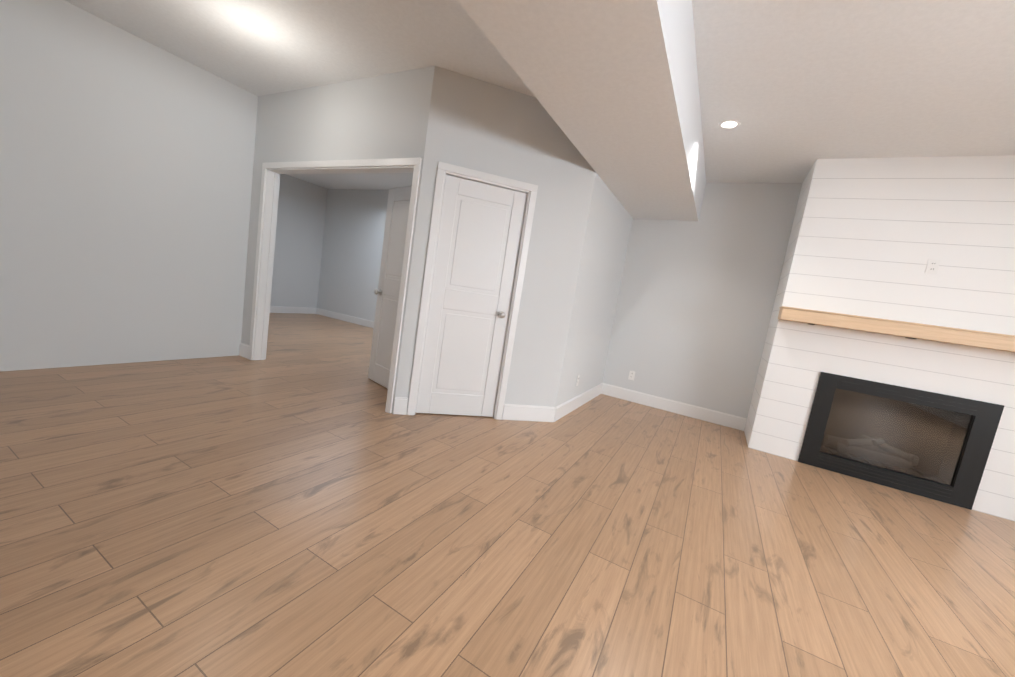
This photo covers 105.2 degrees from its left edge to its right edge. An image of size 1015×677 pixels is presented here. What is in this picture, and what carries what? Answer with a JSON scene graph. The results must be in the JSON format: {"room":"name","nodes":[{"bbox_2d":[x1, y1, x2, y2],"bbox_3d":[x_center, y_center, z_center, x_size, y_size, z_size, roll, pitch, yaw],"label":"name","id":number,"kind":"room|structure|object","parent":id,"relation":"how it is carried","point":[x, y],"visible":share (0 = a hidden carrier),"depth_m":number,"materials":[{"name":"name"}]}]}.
{"room":"living room","nodes":[
{"label":"living room","id":0,"kind":"room"},
{"bbox_2d":[0,0,257,370],"bbox_3d":[-3.390,-1.114,3.077,0.100,2.720,2.470,12,8,27],"label":"wall","id":1,"kind":"structure","parent":0,"point":[126,165],"depth_m":3.19,"materials":[{"name":"white paint"}]},
{"bbox_2d":[270,174,325,307],"bbox_3d":[-4.864,-1.842,7.162,0.100,2.720,3.120,12,8,27],"label":"wall","id":2,"kind":"structure","parent":0,"point":[301,213],"depth_m":8.02,"materials":[{"name":"white paint"}]},
{"bbox_2d":[241,66,434,413],"bbox_3d":[-3.199,-1.252,4.441,5.720,2.720,0.120,12,8,27],"label":"wall","id":3,"kind":"structure","parent":0,"point":[385,116],"depth_m":3.40,"materials":[{"name":"white paint"}]},
{"bbox_2d":[368,186,411,388],"bbox_3d":[-1.045,-0.466,3.776,0.810,1.970,0.181,15,9,42],"label":"door","id":4,"kind":"structure","parent":3,"relation":"in","point":[396,221],"depth_m":3.89,"materials":[{"name":"white paint"}]},
{"bbox_2d":[318,188,388,320],"bbox_3d":[-1.667,-1.367,7.294,5.700,2.720,0.100,12,8,27],"label":"wall","id":5,"kind":"structure","parent":0,"point":[328,249],"depth_m":8.06,"materials":[{"name":"white paint"}]},
{"bbox_2d":[239,158,421,412],"bbox_3d":[-2.517,-0.981,5.853,5.703,2.053,3.268,12,8,27],"label":"trim","id":6,"kind":"structure","parent":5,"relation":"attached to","point":[256,347],"depth_m":3.98,"materials":[{"name":"white paint"}]},
{"bbox_2d":[393,66,595,413],"bbox_3d":[-0.101,-0.640,3.333,1.513,2.720,0.120,7,7,-17],"label":"wall","id":7,"kind":"structure","parent":0,"point":[481,125],"depth_m":3.24,"materials":[{"name":"white paint"}]},
{"bbox_2d":[416,175,526,416],"bbox_3d":[-0.320,-0.298,3.311,0.699,1.972,0.181,7,7,-17],"label":"angled door","id":8,"kind":"structure","parent":7,"relation":"in","point":[479,235],"depth_m":3.29,"materials":[{"name":"white paint"}]},
{"bbox_2d":[393,161,555,421],"bbox_3d":[-0.124,-0.310,3.381,1.457,2.053,0.156,7,7,-17],"label":"trim","id":9,"kind":"structure","parent":7,"relation":"attached to","point":[502,411],"depth_m":3.24,"materials":[{"name":"white paint"}]},
{"bbox_2d":[0,313,1014,676],"bbox_3d":[-2.605,0.892,-0.584,12.600,0.100,15.400,12,8,27],"label":"floor","id":10,"kind":"structure","parent":0,"point":[298,501],"depth_m":1.80,"materials":[{"name":"brown wood"}]},
{"bbox_2d":[65,0,1014,189],"bbox_3d":[-2.180,-1.875,-0.924,12.600,0.100,15.400,12,8,27],"label":"ceiling","id":11,"kind":"structure","parent":0,"point":[797,89],"depth_m":2.60,"materials":[{"name":"paint"}]},
{"bbox_2d":[458,0,705,220],"bbox_3d":[0.372,-1.540,1.787,0.750,0.440,6.570,12,8,27],"label":"soffit","id":12,"kind":"structure","parent":11,"relation":"attached to","point":[612,86],"depth_m":2.05,"materials":[{"name":"white paint"}]},
{"bbox_2d":[718,119,740,128],"bbox_3d":[1.766,-1.706,3.091,0.160,0.008,0.160,12,8,27],"label":"recessed light","id":13,"kind":"object","parent":11,"relation":"in","point":[729,123],"visible":1,"depth_m":3.08,"materials":[{"name":"white paint"}]},
{"bbox_2d":[556,173,632,406],"bbox_3d":[0.984,-0.588,4.270,0.120,2.720,1.690,12,8,27],"label":"wall","id":14,"kind":"structure","parent":0,"point":[606,241],"depth_m":4.07,"materials":[{"name":"white paint"}]},
{"bbox_2d":[554,383,602,421],"bbox_3d":[0.848,0.687,4.394,0.014,0.147,1.690,12,8,27],"label":"trim","id":15,"kind":"structure","parent":14,"relation":"attached to","point":[567,407],"depth_m":4.19,"materials":[{"name":"white paint"}]},
{"bbox_2d":[602,183,801,417],"bbox_3d":[3.746,-0.111,3.836,5.490,2.720,0.140,12,8,27],"label":"wall","id":16,"kind":"structure","parent":0,"point":[695,305],"depth_m":4.52,"materials":[{"name":"white paint"}]},
{"bbox_2d":[628,371,634,379],"bbox_3d":[1.583,0.471,4.943,0.070,0.114,0.010,12,8,27],"label":"electrical outlet","id":17,"kind":"object","parent":16,"relation":"attached to","point":[631,375],"visible":1,"depth_m":4.94,"materials":[{"name":"white plastic"}]},
{"bbox_2d":[601,383,746,430],"bbox_3d":[3.491,1.149,3.936,5.195,0.147,0.014,12,8,27],"label":"trim","id":18,"kind":"structure","parent":16,"relation":"attached to","point":[710,415],"depth_m":4.70,"materials":[{"name":"white paint"}]},
{"bbox_2d":[744,155,1014,520],"bbox_3d":[3.549,-0.097,3.482,1.920,2.720,0.670,12,8,27],"label":"wall","id":19,"kind":"structure","parent":0,"point":[869,237],"depth_m":3.23,"materials":[{"name":"white wood"}]},
{"bbox_2d":[778,306,1014,351],"bbox_3d":[3.292,-0.058,3.135,1.842,0.124,0.185,12,8,27],"label":"mantel shelf","id":20,"kind":"object","parent":19,"relation":"attached to","point":[979,339],"visible":1,"depth_m":3.11,"materials":[{"name":"brown wood"}]},
{"bbox_2d":[798,372,1003,509],"bbox_3d":[3.353,0.819,3.482,1.130,0.858,0.472,12,8,27],"label":"fireplace insert","id":21,"kind":"object","parent":19,"relation":"in","point":[933,445],"visible":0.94,"depth_m":3.26,"materials":[{"name":"black metal"}]},
{"bbox_2d":[925,259,940,273],"bbox_3d":[3.437,-0.582,3.137,0.070,0.114,0.010,12,8,27],"label":"outlet","id":22,"kind":"object","parent":19,"relation":"attached to","point":[932,266],"visible":1,"depth_m":3.13,"materials":[{"name":"white plastic"}]}
]}

